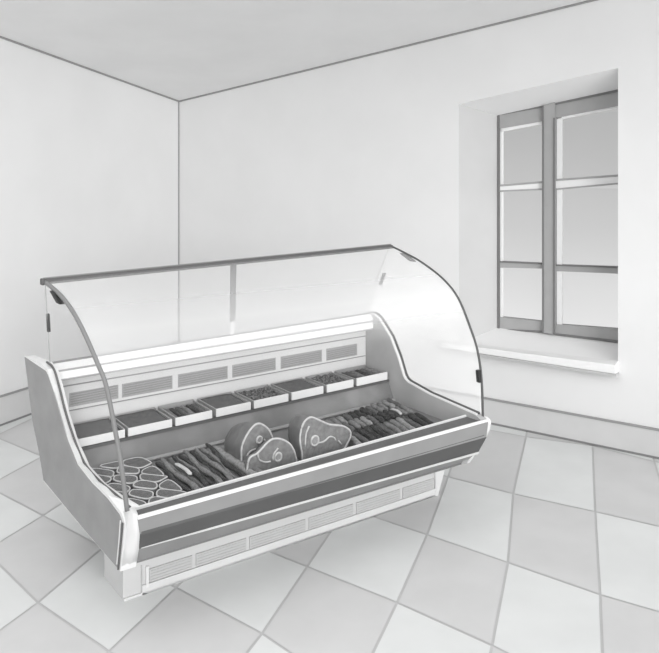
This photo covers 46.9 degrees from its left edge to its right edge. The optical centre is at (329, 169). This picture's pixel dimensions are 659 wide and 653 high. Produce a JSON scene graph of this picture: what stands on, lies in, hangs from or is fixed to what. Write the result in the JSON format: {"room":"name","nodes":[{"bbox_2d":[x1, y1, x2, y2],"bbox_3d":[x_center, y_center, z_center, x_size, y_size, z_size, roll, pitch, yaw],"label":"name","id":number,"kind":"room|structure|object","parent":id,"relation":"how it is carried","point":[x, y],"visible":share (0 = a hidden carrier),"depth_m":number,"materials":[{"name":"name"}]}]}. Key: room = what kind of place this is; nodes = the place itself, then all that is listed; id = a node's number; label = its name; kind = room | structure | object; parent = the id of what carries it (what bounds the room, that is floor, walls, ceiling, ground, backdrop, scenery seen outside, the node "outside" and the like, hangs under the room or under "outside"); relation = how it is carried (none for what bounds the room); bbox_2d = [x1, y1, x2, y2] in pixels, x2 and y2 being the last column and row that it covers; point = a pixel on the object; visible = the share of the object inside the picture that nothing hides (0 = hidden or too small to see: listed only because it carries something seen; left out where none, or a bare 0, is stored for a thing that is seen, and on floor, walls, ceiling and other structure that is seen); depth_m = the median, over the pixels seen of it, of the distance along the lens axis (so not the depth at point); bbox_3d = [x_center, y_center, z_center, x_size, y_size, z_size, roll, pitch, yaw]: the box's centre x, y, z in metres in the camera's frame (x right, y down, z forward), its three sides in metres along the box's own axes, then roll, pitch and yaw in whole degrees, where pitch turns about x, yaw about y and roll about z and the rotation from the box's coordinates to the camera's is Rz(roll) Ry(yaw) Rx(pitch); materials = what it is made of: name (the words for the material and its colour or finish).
{"room":"food shop","nodes":[
{"label":"food shop","id":0,"kind":"room"},
{"bbox_2d":[0,38,177,394],"bbox_3d":[-3.546,0.023,4.043,0.150,3.954,9.100,0,0,25],"label":"wall","id":1,"kind":"structure","parent":0,"point":[89,159],"depth_m":6.73,"materials":[{"name":"paint"}]},
{"bbox_2d":[0,36,178,101],"bbox_3d":[-3.494,-1.336,3.963,0.018,1.239,9.002,0,0,25],"label":"trim","id":2,"kind":"structure","parent":1,"relation":"attached to","point":[1,37],"depth_m":6.75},
{"bbox_2d":[0,340,179,425],"bbox_3d":[-3.492,1.824,3.962,0.016,0.352,9.000,0,0,25],"label":"baseboard","id":3,"kind":"structure","parent":1,"relation":"attached to","point":[15,405],"depth_m":6.06,"materials":[{"name":"paint"}]},
{"bbox_2d":[178,102,178,340],"bbox_3d":[-1.598,0.640,8.036,0.020,2.720,0.017,0,0,0],"label":"trim","id":4,"kind":"structure","parent":1,"relation":"attached to","point":[178,102],"depth_m":8.03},
{"bbox_2d":[0,0,586,99],"bbox_3d":[-0.249,-1.863,1.634,7.864,2.266,10.471,0,0,25],"label":"ceiling","id":5,"kind":"structure","parent":0,"point":[175,49],"depth_m":5.96,"materials":[{"name":"paint"}]},
{"bbox_2d":[0,415,658,652],"bbox_3d":[-0.870,2.029,1.985,8.237,0.062,9.000,0,0,36],"label":"floor","id":6,"kind":"structure","parent":0,"point":[536,543],"depth_m":3.75,"materials":[{"name":"tile"}]},
{"bbox_2d":[25,244,490,600],"bbox_3d":[-0.348,1.250,4.298,2.315,1.501,1.348,0,0,-35],"label":"display case","id":7,"kind":"object","parent":6,"relation":"on","point":[150,547],"visible":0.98,"depth_m":4.15,"materials":[{"name":"white metal"}]},
{"bbox_2d":[69,385,117,406],"bbox_3d":[-1.285,1.233,4.151,0.269,0.077,0.003,0,0,-35],"label":"grille","id":8,"kind":"object","parent":7,"relation":"attached to","point":[89,395],"depth_m":4.14,"materials":[{"name":"grey metal"}]},
{"bbox_2d":[73,416,124,446],"bbox_3d":[-1.242,1.379,4.011,0.247,0.051,0.243,0,0,-35],"label":"tray","id":9,"kind":"object","parent":7,"relation":"on","point":[109,436],"visible":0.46,"depth_m":3.92,"materials":[{"name":"white plastic"}]},
{"bbox_2d":[74,418,119,438],"bbox_3d":[-1.243,1.378,4.013,0.231,0.038,0.224,0,0,-35],"label":"meat slab","id":10,"kind":"object","parent":9,"relation":"in","point":[102,426],"visible":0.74,"depth_m":4.01,"materials":[{"name":"grey food"}]},
{"bbox_2d":[92,468,114,482],"bbox_3d":[-1.133,1.519,3.764,0.177,0.052,0.077,0,0,19],"label":"steak","id":11,"kind":"object","parent":7,"relation":"on","point":[100,471],"visible":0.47,"depth_m":3.76,"materials":[{"name":"grey food"}]},
{"bbox_2d":[98,474,111,483],"bbox_3d":[-1.101,1.517,3.679,0.077,0.056,0.150,0,0,-35],"label":"steak","id":12,"kind":"object","parent":7,"relation":"on","point":[106,479],"visible":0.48,"depth_m":3.67,"materials":[{"name":"food"}]},
{"bbox_2d":[100,461,118,474],"bbox_3d":[-1.096,1.515,3.827,0.106,0.058,0.090,0,0,-35],"label":"steak","id":13,"kind":"object","parent":7,"relation":"on","point":[113,466],"visible":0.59,"depth_m":3.81,"materials":[{"name":"food"}]},
{"bbox_2d":[107,483,130,497],"bbox_3d":[-0.995,1.519,3.576,0.142,0.052,0.082,0,0,24],"label":"steak","id":14,"kind":"object","parent":7,"relation":"on","point":[116,486],"visible":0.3,"depth_m":3.58,"materials":[{"name":"grey food"}]},
{"bbox_2d":[113,475,137,488],"bbox_3d":[-0.985,1.516,3.669,0.141,0.058,0.090,0,0,24],"label":"steak","id":15,"kind":"object","parent":7,"relation":"on","point":[130,479],"visible":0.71,"depth_m":3.65,"materials":[{"name":"grey food"}]},
{"bbox_2d":[116,465,139,479],"bbox_3d":[-0.994,1.512,3.759,0.132,0.062,0.093,0,0,13],"label":"steak","id":16,"kind":"object","parent":7,"relation":"on","point":[129,470],"visible":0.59,"depth_m":3.74,"materials":[{"name":"food"}]},
{"bbox_2d":[128,498,145,504],"bbox_3d":[-0.873,1.519,3.407,0.142,0.052,0.081,0,0,29],"label":"steak","id":17,"kind":"object","parent":7,"relation":"on","point":[137,501],"visible":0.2,"depth_m":3.43,"materials":[{"name":"food"}]},
{"bbox_2d":[123,457,151,474],"bbox_3d":[-0.980,1.514,3.864,0.132,0.056,0.152,0,0,-35],"label":"steak","id":18,"kind":"object","parent":7,"relation":"on","point":[141,463],"visible":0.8,"depth_m":3.87,"materials":[{"name":"grey food"}]},
{"bbox_2d":[128,489,153,502],"bbox_3d":[-0.866,1.516,3.496,0.138,0.058,0.084,0,0,22],"label":"steak","id":19,"kind":"object","parent":7,"relation":"on","point":[145,495],"visible":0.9,"depth_m":3.49,"materials":[{"name":"grey food"}]},
{"bbox_2d":[115,407,171,436],"bbox_3d":[-1.027,1.376,4.163,0.247,0.051,0.243,0,0,-35],"label":"tray","id":20,"kind":"object","parent":7,"relation":"on","point":[164,424],"visible":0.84,"depth_m":4.08,"materials":[{"name":"white plastic"}]},
{"bbox_2d":[116,409,167,427],"bbox_3d":[-1.028,1.375,4.165,0.231,0.038,0.224,0,0,-35],"label":"meat slab","id":21,"kind":"object","parent":20,"relation":"in","point":[149,416],"visible":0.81,"depth_m":4.17,"materials":[{"name":"grey food"}]},
{"bbox_2d":[133,480,157,496],"bbox_3d":[-0.864,1.512,3.583,0.132,0.062,0.083,0,0,18],"label":"steak","id":22,"kind":"object","parent":7,"relation":"on","point":[140,484],"visible":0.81,"depth_m":3.57,"materials":[{"name":"grey food"}]},
{"bbox_2d":[122,375,171,397],"bbox_3d":[-1.035,1.231,4.327,0.300,0.077,0.003,0,0,-35],"label":"grille","id":23,"kind":"object","parent":7,"relation":"attached to","point":[145,386],"depth_m":4.32,"materials":[{"name":"grey metal"}]},
{"bbox_2d":[141,466,163,474],"bbox_3d":[-0.880,1.517,3.757,0.092,0.052,0.152,0,0,-35],"label":"steak","id":24,"kind":"object","parent":7,"relation":"on","point":[150,469],"visible":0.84,"depth_m":3.76,"materials":[{"name":"food"}]},
{"bbox_2d":[139,474,167,489],"bbox_3d":[-0.862,1.515,3.672,0.144,0.056,0.083,0,0,14],"label":"steak","id":25,"kind":"object","parent":7,"relation":"on","point":[158,479],"visible":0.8,"depth_m":3.68,"materials":[{"name":"grey food"}]},
{"bbox_2d":[148,496,165,502],"bbox_3d":[-0.777,1.513,3.417,0.110,0.062,0.079,0,0,-35],"label":"steak","id":26,"kind":"object","parent":7,"relation":"on","point":[155,498],"visible":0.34,"depth_m":3.43,"materials":[{"name":"food"}]},
{"bbox_2d":[159,479,181,490],"bbox_3d":[-0.757,1.517,3.586,0.086,0.052,0.158,0,0,-35],"label":"steak","id":27,"kind":"object","parent":7,"relation":"on","point":[166,484],"visible":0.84,"depth_m":3.60,"materials":[{"name":"grey food"}]},
{"bbox_2d":[149,555,191,581],"bbox_3d":[-0.764,1.919,3.660,0.221,0.062,0.008,0,0,-35],"label":"grille","id":28,"kind":"object","parent":7,"relation":"attached to","point":[177,566],"depth_m":3.66,"materials":[{"name":"white metal"}]},
{"bbox_2d":[156,489,185,497],"bbox_3d":[-0.726,1.515,3.490,0.168,0.056,0.091,0,0,18],"label":"steak","id":29,"kind":"object","parent":7,"relation":"on","point":[166,493],"visible":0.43,"depth_m":3.51,"materials":[{"name":"grey food"}]},
{"bbox_2d":[155,462,192,491],"bbox_3d":[-0.750,1.503,3.694,0.039,0.037,0.482,0,0,-35],"label":"sausage","id":30,"kind":"object","parent":7,"relation":"on","point":[169,473],"visible":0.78,"depth_m":3.70,"materials":[{"name":"grey food"}]},
{"bbox_2d":[166,460,199,488],"bbox_3d":[-0.717,1.501,3.720,0.038,0.037,0.488,0,0,-34],"label":"sausage","id":31,"kind":"object","parent":7,"relation":"on","point":[175,469],"visible":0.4,"depth_m":3.77,"materials":[{"name":"food"}]},
{"bbox_2d":[160,457,198,489],"bbox_3d":[-0.735,1.488,3.706,0.039,0.038,0.485,0,0,-35],"label":"sausage","id":32,"kind":"object","parent":31,"relation":"on","point":[168,466],"visible":0.94,"depth_m":3.68,"materials":[{"name":"food"}]},
{"bbox_2d":[158,399,211,425],"bbox_3d":[-0.820,1.374,4.310,0.221,0.050,0.243,0,0,-35],"label":"tray","id":33,"kind":"object","parent":7,"relation":"on","point":[207,414],"depth_m":4.28,"materials":[{"name":"white plastic"}]},
{"bbox_2d":[167,458,203,487],"bbox_3d":[-0.701,1.500,3.735,0.036,0.036,0.492,0,0,-34],"label":"sausage","id":34,"kind":"object","parent":7,"relation":"on","point":[169,460],"visible":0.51,"depth_m":3.73,"materials":[{"name":"food"}]},
{"bbox_2d":[175,463,191,474],"bbox_3d":[-0.719,1.467,3.739,0.025,0.017,0.171,0,0,-37],"label":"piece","id":35,"kind":"object","parent":34,"relation":"on","point":[181,466],"visible":1,"depth_m":3.72,"materials":[{"name":"food"}]},
{"bbox_2d":[172,455,209,486],"bbox_3d":[-0.684,1.486,3.748,0.036,0.038,0.496,0,0,-34],"label":"sausage","id":36,"kind":"object","parent":34,"relation":"on","point":[195,473],"visible":0.7,"depth_m":3.70,"materials":[{"name":"food"}]},
{"bbox_2d":[178,458,201,483],"bbox_3d":[-0.667,1.500,3.762,0.039,0.038,0.499,0,0,-33],"label":"sausage","id":37,"kind":"object","parent":7,"relation":"on","point":[184,462],"visible":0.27,"depth_m":3.82,"materials":[{"name":"food"}]},
{"bbox_2d":[178,455,216,484],"bbox_3d":[-0.652,1.501,3.776,0.037,0.037,0.502,0,0,-33],"label":"sausage","id":38,"kind":"object","parent":7,"relation":"on","point":[182,457],"visible":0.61,"depth_m":3.82,"materials":[{"name":"food"}]},
{"bbox_2d":[178,366,227,386],"bbox_3d":[-0.752,1.229,4.526,0.323,0.078,0.003,0,0,-35],"label":"grille","id":39,"kind":"object","parent":7,"relation":"attached to","point":[200,376],"depth_m":4.52,"materials":[{"name":"grey metal"}]},
{"bbox_2d":[187,453,223,481],"bbox_3d":[-0.617,1.499,3.804,0.040,0.038,0.510,0,0,-32],"label":"sausage","id":40,"kind":"object","parent":7,"relation":"on","point":[200,464],"visible":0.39,"depth_m":3.84,"materials":[{"name":"food"}]},
{"bbox_2d":[183,450,222,483],"bbox_3d":[-0.635,1.486,3.790,0.035,0.037,0.506,0,0,-33],"label":"sausage","id":41,"kind":"object","parent":40,"relation":"on","point":[203,470],"visible":0.91,"depth_m":3.75,"materials":[{"name":"food"}]},
{"bbox_2d":[189,451,228,481],"bbox_3d":[-0.602,1.498,3.818,0.038,0.038,0.513,0,0,-32],"label":"sausage","id":42,"kind":"object","parent":7,"relation":"on","point":[193,453],"visible":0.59,"depth_m":3.83,"materials":[{"name":"food"}]},
{"bbox_2d":[201,451,225,477],"bbox_3d":[-0.568,1.498,3.846,0.039,0.037,0.521,0,0,-32],"label":"sausage","id":43,"kind":"object","parent":7,"relation":"on","point":[212,459],"visible":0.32,"depth_m":3.88,"materials":[{"name":"food"}]},
{"bbox_2d":[195,448,233,479],"bbox_3d":[-0.584,1.484,3.832,0.034,0.037,0.517,0,0,-32],"label":"sausage","id":44,"kind":"object","parent":43,"relation":"on","point":[204,457],"visible":0.87,"depth_m":3.80,"materials":[{"name":"grey food"}]},
{"bbox_2d":[200,448,239,478],"bbox_3d":[-0.551,1.498,3.860,0.038,0.038,0.524,0,0,-31],"label":"sausage","id":45,"kind":"object","parent":7,"relation":"on","point":[203,450],"visible":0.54,"depth_m":3.92,"materials":[{"name":"grey food"}]},
{"bbox_2d":[196,538,245,566],"bbox_3d":[-0.542,1.919,3.817,0.280,0.062,0.008,0,0,-35],"label":"grille","id":46,"kind":"object","parent":7,"relation":"attached to","point":[229,549],"depth_m":3.81,"materials":[{"name":"white metal"}]},
{"bbox_2d":[198,392,250,416],"bbox_3d":[-0.618,1.371,4.453,0.223,0.050,0.243,0,0,-35],"label":"tray","id":47,"kind":"object","parent":7,"relation":"on","point":[245,406],"visible":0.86,"depth_m":4.37,"materials":[{"name":"white plastic"}]},
{"bbox_2d":[200,394,244,408],"bbox_3d":[-0.620,1.369,4.455,0.207,0.037,0.224,0,0,-35],"label":"meat slab","id":48,"kind":"object","parent":47,"relation":"in","point":[224,400],"visible":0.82,"depth_m":4.47,"materials":[{"name":"grey food"}]},
{"bbox_2d":[205,443,245,476],"bbox_3d":[-0.534,1.484,3.874,0.035,0.038,0.528,0,0,-31],"label":"sausage","id":49,"kind":"object","parent":7,"relation":"on","point":[215,452],"visible":0.92,"depth_m":3.84,"materials":[{"name":"grey food"}]},
{"bbox_2d":[213,446,256,475],"bbox_3d":[-0.486,1.502,3.899,0.054,0.052,0.482,0,0,-35],"label":"sausage","id":50,"kind":"object","parent":7,"relation":"on","point":[236,463],"visible":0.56,"depth_m":3.88,"materials":[{"name":"grey food"}]},
{"bbox_2d":[88,379,387,445],"bbox_3d":[-0.535,1.408,4.534,2.095,0.040,0.248,0,0,-35],"label":"shelf","id":51,"kind":"object","parent":7,"relation":"attached to","point":[380,386],"depth_m":4.45,"materials":[{"name":"metal"}]},
{"bbox_2d":[227,451,262,471],"bbox_3d":[-0.424,1.502,3.882,0.050,0.048,0.382,0,0,-35],"label":"sausage","id":52,"kind":"object","parent":7,"relation":"on","point":[256,469],"visible":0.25,"depth_m":3.77,"materials":[{"name":"food"}]},
{"bbox_2d":[224,421,273,461],"bbox_3d":[-0.424,1.421,4.040,0.239,0.224,0.252,0,0,-35],"label":"ham","id":53,"kind":"object","parent":7,"relation":"on","point":[243,439],"visible":0.65,"depth_m":3.94,"materials":[{"name":"grey food"}]},
{"bbox_2d":[232,358,275,377],"bbox_3d":[-0.467,1.228,4.726,0.308,0.079,0.003,0,0,-35],"label":"grille","id":54,"kind":"object","parent":7,"relation":"attached to","point":[247,367],"depth_m":4.72,"materials":[{"name":"grey metal"}]},
{"bbox_2d":[234,384,288,408],"bbox_3d":[-0.413,1.368,4.599,0.237,0.050,0.243,0,0,-35],"label":"tray","id":55,"kind":"object","parent":7,"relation":"on","point":[278,399],"visible":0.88,"depth_m":4.53,"materials":[{"name":"white plastic"}]},
{"bbox_2d":[239,387,282,400],"bbox_3d":[-0.414,1.365,4.602,0.220,0.039,0.224,0,0,-35],"label":"meat","id":56,"kind":"object","parent":55,"relation":"in","point":[261,393],"visible":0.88,"depth_m":4.61,"materials":[{"name":"grey food"}]},
{"bbox_2d":[245,437,296,470],"bbox_3d":[-0.300,1.447,3.864,0.309,0.174,0.052,0,0,-35],"label":"ham","id":57,"kind":"object","parent":7,"relation":"on","point":[274,452],"visible":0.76,"depth_m":3.85,"materials":[{"name":"grey food"}]},
{"bbox_2d":[249,519,305,548],"bbox_3d":[-0.271,1.919,4.010,0.344,0.062,0.008,0,0,-35],"label":"grille","id":58,"kind":"object","parent":7,"relation":"attached to","point":[291,529],"depth_m":4.00,"materials":[{"name":"white metal"}]},
{"bbox_2d":[271,377,322,399],"bbox_3d":[-0.202,1.366,4.749,0.233,0.050,0.243,0,0,-35],"label":"tray","id":59,"kind":"object","parent":7,"relation":"on","point":[317,390],"visible":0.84,"depth_m":4.67,"materials":[{"name":"white plastic"}]},
{"bbox_2d":[274,379,316,391],"bbox_3d":[-0.204,1.365,4.751,0.217,0.038,0.224,0,0,-35],"label":"meat slab","id":60,"kind":"object","parent":59,"relation":"in","point":[299,384],"visible":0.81,"depth_m":4.76,"materials":[{"name":"grey food"}]},
{"bbox_2d":[281,350,321,368],"bbox_3d":[-0.180,1.226,4.927,0.317,0.080,0.003,0,0,-35],"label":"grille","id":61,"kind":"object","parent":7,"relation":"attached to","point":[293,359],"depth_m":4.92,"materials":[{"name":"grey metal"}]},
{"bbox_2d":[288,414,351,460],"bbox_3d":[-0.057,1.411,4.101,0.342,0.236,0.156,0,0,-35],"label":"ham","id":62,"kind":"object","parent":7,"relation":"on","point":[309,436],"visible":0.83,"depth_m":4.01,"materials":[{"name":"grey food"}]},
{"bbox_2d":[306,371,352,392],"bbox_3d":[-0.001,1.363,4.892,0.207,0.051,0.243,0,0,-35],"label":"tray","id":63,"kind":"object","parent":7,"relation":"on","point":[332,387],"visible":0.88,"depth_m":4.82,"materials":[{"name":"white plastic"}]},
{"bbox_2d":[311,373,346,384],"bbox_3d":[-0.003,1.360,4.894,0.193,0.039,0.224,0,0,-35],"label":"meat","id":64,"kind":"object","parent":63,"relation":"in","point":[325,379],"visible":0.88,"depth_m":4.90,"materials":[{"name":"grey food"}]},
{"bbox_2d":[308,504,352,529],"bbox_3d":[0.011,1.919,4.210,0.300,0.062,0.008,0,0,-35],"label":"grille","id":65,"kind":"object","parent":7,"relation":"attached to","point":[334,515],"depth_m":4.20,"materials":[{"name":"white metal"}]},
{"bbox_2d":[330,417,341,424],"bbox_3d":[0.038,1.489,4.483,0.038,0.039,0.126,0,0,-22],"label":"sausage","id":66,"kind":"object","parent":7,"relation":"on","point":[334,420],"visible":0.62,"depth_m":4.47,"materials":[{"name":"food"}]},
{"bbox_2d":[326,344,356,360],"bbox_3d":[0.083,1.224,5.112,0.254,0.080,0.003,0,0,-35],"label":"grille","id":67,"kind":"object","parent":7,"relation":"attached to","point":[334,352],"depth_m":5.11,"materials":[{"name":"grey metal"}]},
{"bbox_2d":[336,416,347,423],"bbox_3d":[0.075,1.490,4.519,0.037,0.040,0.127,0,0,-23],"label":"sausage","id":68,"kind":"object","parent":7,"relation":"on","point":[341,419],"visible":0.66,"depth_m":4.51,"materials":[{"name":"food"}]},
{"bbox_2d":[342,413,353,420],"bbox_3d":[0.114,1.487,4.556,0.039,0.039,0.129,0,0,-29],"label":"sausage","id":69,"kind":"object","parent":7,"relation":"on","point":[347,417],"visible":0.76,"depth_m":4.55,"materials":[{"name":"food"}]},
{"bbox_2d":[342,422,354,430],"bbox_3d":[0.106,1.489,4.403,0.038,0.038,0.135,0,0,-27],"label":"sausage","id":70,"kind":"object","parent":7,"relation":"on","point":[350,427],"visible":0.62,"depth_m":4.37,"materials":[{"name":"food"}]},
{"bbox_2d":[348,411,359,419],"bbox_3d":[0.151,1.489,4.590,0.041,0.039,0.132,0,0,-25],"label":"sausage","id":71,"kind":"object","parent":7,"relation":"on","point":[353,415],"visible":0.64,"depth_m":4.59,"materials":[{"name":"food"}]},
{"bbox_2d":[348,420,360,428],"bbox_3d":[0.143,1.485,4.434,0.037,0.040,0.135,0,0,-26],"label":"sausage","id":72,"kind":"object","parent":7,"relation":"on","point":[354,424],"visible":0.84,"depth_m":4.41,"materials":[{"name":"food"}]},
{"bbox_2d":[350,436,360,444],"bbox_3d":[0.128,1.489,4.191,0.038,0.042,0.211,0,0,-25],"label":"sausage","id":73,"kind":"object","parent":7,"relation":"on","point":[353,439],"visible":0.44,"depth_m":4.15,"materials":[{"name":"food"}]},
{"bbox_2d":[351,431,369,442],"bbox_3d":[0.169,1.491,4.222,0.039,0.041,0.210,0,0,-27],"label":"sausage","id":74,"kind":"object","parent":7,"relation":"on","point":[360,438],"visible":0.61,"depth_m":4.20,"materials":[{"name":"grey food"}]},
{"bbox_2d":[354,418,366,427],"bbox_3d":[0.180,1.489,4.464,0.037,0.041,0.134,0,0,-28],"label":"sausage","id":75,"kind":"object","parent":7,"relation":"on","point":[362,424],"visible":0.68,"depth_m":4.45,"materials":[{"name":"food"}]},
{"bbox_2d":[354,410,366,417],"bbox_3d":[0.188,1.490,4.626,0.036,0.043,0.135,0,0,-29],"label":"sausage","id":76,"kind":"object","parent":7,"relation":"on","point":[357,412],"visible":0.69,"depth_m":4.61,"materials":[{"name":"food"}]},
{"bbox_2d":[335,365,386,385],"bbox_3d":[0.209,1.359,5.040,0.255,0.053,0.243,0,0,-35],"label":"tray","id":77,"kind":"object","parent":7,"relation":"on","point":[381,376],"depth_m":5.00,"materials":[{"name":"white plastic"}]},
{"bbox_2d":[359,407,371,415],"bbox_3d":[0.225,1.483,4.660,0.038,0.042,0.138,0,0,-26],"label":"sausage","id":78,"kind":"object","parent":7,"relation":"on","point":[362,409],"visible":0.8,"depth_m":4.64,"materials":[{"name":"food"}]},
{"bbox_2d":[360,416,372,426],"bbox_3d":[0.216,1.487,4.494,0.037,0.038,0.134,0,0,-24],"label":"sausage","id":79,"kind":"object","parent":7,"relation":"on","point":[367,422],"visible":0.75,"depth_m":4.47,"materials":[{"name":"food"}]},
{"bbox_2d":[357,428,376,440],"bbox_3d":[0.211,1.485,4.254,0.039,0.039,0.210,0,0,-25],"label":"sausage","id":80,"kind":"object","parent":7,"relation":"on","point":[362,432],"visible":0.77,"depth_m":4.24,"materials":[{"name":"grey food"}]},
{"bbox_2d":[365,406,377,413],"bbox_3d":[0.259,1.486,4.695,0.037,0.039,0.141,0,0,-27],"label":"sausage","id":81,"kind":"object","parent":7,"relation":"on","point":[373,410],"visible":0.7,"depth_m":4.67,"materials":[{"name":"food"}]},
{"bbox_2d":[366,415,378,424],"bbox_3d":[0.255,1.488,4.526,0.037,0.042,0.134,0,0,-26],"label":"sausage","id":82,"kind":"object","parent":7,"relation":"on","point":[372,419],"visible":0.77,"depth_m":4.51,"materials":[{"name":"food"}]},
{"bbox_2d":[363,426,382,438],"bbox_3d":[0.246,1.489,4.282,0.041,0.044,0.209,0,0,-25],"label":"sausage","id":83,"kind":"object","parent":7,"relation":"on","point":[368,429],"visible":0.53,"depth_m":4.29,"materials":[{"name":"grey food"}]},
{"bbox_2d":[370,403,383,412],"bbox_3d":[0.297,1.483,4.731,0.038,0.043,0.141,0,0,-25],"label":"sausage","id":84,"kind":"object","parent":7,"relation":"on","point":[380,409],"visible":0.82,"depth_m":4.71,"materials":[{"name":"food"}]},
{"bbox_2d":[356,489,399,513],"bbox_3d":[0.284,1.919,4.404,0.325,0.062,0.008,0,0,-35],"label":"grille","id":85,"kind":"object","parent":7,"relation":"attached to","point":[374,502],"depth_m":4.40,"materials":[{"name":"white metal"}]},
{"bbox_2d":[372,413,384,422],"bbox_3d":[0.291,1.487,4.556,0.035,0.038,0.136,0,0,-25],"label":"sausage","id":86,"kind":"object","parent":7,"relation":"on","point":[380,419],"visible":0.83,"depth_m":4.53,"materials":[{"name":"food"}]},
{"bbox_2d":[370,424,389,436],"bbox_3d":[0.286,1.486,4.312,0.037,0.043,0.210,0,0,-26],"label":"sausage","id":87,"kind":"object","parent":7,"relation":"on","point":[373,427],"visible":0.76,"depth_m":4.31,"materials":[{"name":"grey food"}]},
{"bbox_2d":[376,402,388,410],"bbox_3d":[0.335,1.488,4.766,0.037,0.037,0.145,0,0,-21],"label":"sausage","id":88,"kind":"object","parent":7,"relation":"on","point":[378,403],"visible":0.66,"depth_m":4.75,"materials":[{"name":"food"}]},
{"bbox_2d":[377,411,390,420],"bbox_3d":[0.325,1.487,4.587,0.038,0.041,0.136,0,0,-28],"label":"sausage","id":89,"kind":"object","parent":7,"relation":"on","point":[386,417],"visible":0.82,"depth_m":4.55,"materials":[{"name":"food"}]},
{"bbox_2d":[376,423,395,434],"bbox_3d":[0.326,1.488,4.343,0.037,0.038,0.209,0,0,-25],"label":"sausage","id":90,"kind":"object","parent":7,"relation":"on","point":[381,426],"visible":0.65,"depth_m":4.33,"materials":[{"name":"grey food"}]},
{"bbox_2d":[382,400,395,407],"bbox_3d":[0.374,1.484,4.803,0.038,0.041,0.146,0,0,-25],"label":"sausage","id":91,"kind":"object","parent":7,"relation":"on","point":[389,405],"visible":0.82,"depth_m":4.79,"materials":[{"name":"food"}]},
{"bbox_2d":[383,410,395,418],"bbox_3d":[0.363,1.485,4.618,0.038,0.043,0.136,0,0,-26],"label":"sausage","id":92,"kind":"object","parent":7,"relation":"on","point":[392,415],"visible":0.8,"depth_m":4.58,"materials":[{"name":"food"}]},
{"bbox_2d":[383,422,401,433],"bbox_3d":[0.367,1.488,4.374,0.038,0.037,0.210,0,0,-27],"label":"sausage","id":93,"kind":"object","parent":7,"relation":"on","point":[388,425],"visible":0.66,"depth_m":4.37,"materials":[{"name":"grey food"}]},
{"bbox_2d":[387,398,399,406],"bbox_3d":[0.408,1.485,4.837,0.040,0.039,0.150,0,0,-28],"label":"sausage","id":94,"kind":"object","parent":7,"relation":"on","point":[389,400],"visible":0.66,"depth_m":4.82,"materials":[{"name":"food"}]},
{"bbox_2d":[388,408,401,417],"bbox_3d":[0.400,1.487,4.648,0.040,0.039,0.134,0,0,-27],"label":"sausage","id":95,"kind":"object","parent":7,"relation":"on","point":[392,411],"visible":0.56,"depth_m":4.61,"materials":[{"name":"food"}]},
{"bbox_2d":[390,408,401,414],"bbox_3d":[0.405,1.460,4.608,0.025,0.017,0.117,0,0,-29],"label":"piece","id":96,"kind":"object","parent":95,"relation":"on","point":[396,410],"visible":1,"depth_m":4.59,"materials":[{"name":"food"}]},
{"bbox_2d":[389,419,408,431],"bbox_3d":[0.404,1.487,4.403,0.039,0.040,0.210,0,0,-25],"label":"sausage","id":97,"kind":"object","parent":7,"relation":"on","point":[400,426],"visible":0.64,"depth_m":4.39,"materials":[{"name":"grey food"}]},
{"bbox_2d":[394,406,407,415],"bbox_3d":[0.438,1.486,4.680,0.036,0.037,0.135,0,0,-26],"label":"sausage","id":98,"kind":"object","parent":7,"relation":"on","point":[404,412],"visible":0.69,"depth_m":4.64,"materials":[{"name":"food"}]},
{"bbox_2d":[395,417,414,429],"bbox_3d":[0.444,1.485,4.433,0.038,0.042,0.210,0,0,-24],"label":"sausage","id":99,"kind":"object","parent":7,"relation":"on","point":[398,419],"visible":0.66,"depth_m":4.43,"materials":[{"name":"grey food"}]},
{"bbox_2d":[399,405,412,412],"bbox_3d":[0.474,1.486,4.710,0.039,0.042,0.138,0,0,-24],"label":"sausage","id":100,"kind":"object","parent":7,"relation":"on","point":[403,407],"visible":0.75,"depth_m":4.69,"materials":[{"name":"food"}]},
{"bbox_2d":[402,416,421,427],"bbox_3d":[0.481,1.489,4.463,0.036,0.040,0.211,0,0,-25],"label":"sausage","id":101,"kind":"object","parent":7,"relation":"on","point":[414,424],"visible":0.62,"depth_m":4.43,"materials":[{"name":"food"}]},
{"bbox_2d":[408,413,427,425],"bbox_3d":[0.523,1.480,4.494,0.037,0.041,0.210,0,0,-24],"label":"sausage","id":102,"kind":"object","parent":7,"relation":"on","point":[411,416],"visible":0.86,"depth_m":4.49,"materials":[{"name":"grey food"}]},
{"bbox_2d":[402,478,433,498],"bbox_3d":[0.538,1.919,4.584,0.251,0.062,0.008,0,0,-35],"label":"grille","id":103,"kind":"object","parent":7,"relation":"attached to","point":[417,488],"depth_m":4.58,"materials":[{"name":"white metal"}]},
{"bbox_2d":[414,412,433,424],"bbox_3d":[0.565,1.485,4.525,0.037,0.037,0.209,0,0,-25],"label":"sausage","id":104,"kind":"object","parent":7,"relation":"on","point":[419,415],"visible":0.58,"depth_m":4.51,"materials":[{"name":"food"}]},
{"bbox_2d":[179,0,658,427],"bbox_3d":[1.762,0.164,5.856,8.000,3.672,0.360,0,0,36],"label":"wall","id":105,"kind":"structure","parent":0,"point":[397,148],"depth_m":6.39,"materials":[{"name":"paint"}]},
{"bbox_2d":[179,0,596,101],"bbox_3d":[1.653,-1.195,5.705,8.002,0.957,0.018,0,0,36],"label":"trim","id":106,"kind":"structure","parent":105,"relation":"attached to","point":[587,1],"depth_m":6.42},
{"bbox_2d":[453,89,618,376],"bbox_3d":[1.583,0.414,5.922,1.373,2.079,0.432,0,0,36],"label":"window","id":107,"kind":"structure","parent":105,"relation":"in","point":[552,184],"depth_m":5.98,"materials":[{"name":"paint"}]},
{"bbox_2d":[484,397,658,458],"bbox_3d":[1.652,1.887,5.704,8.000,0.226,0.016,0,0,36],"label":"baseboard","id":108,"kind":"structure","parent":105,"relation":"attached to","point":[630,438],"depth_m":5.59,"materials":[{"name":"paint"}]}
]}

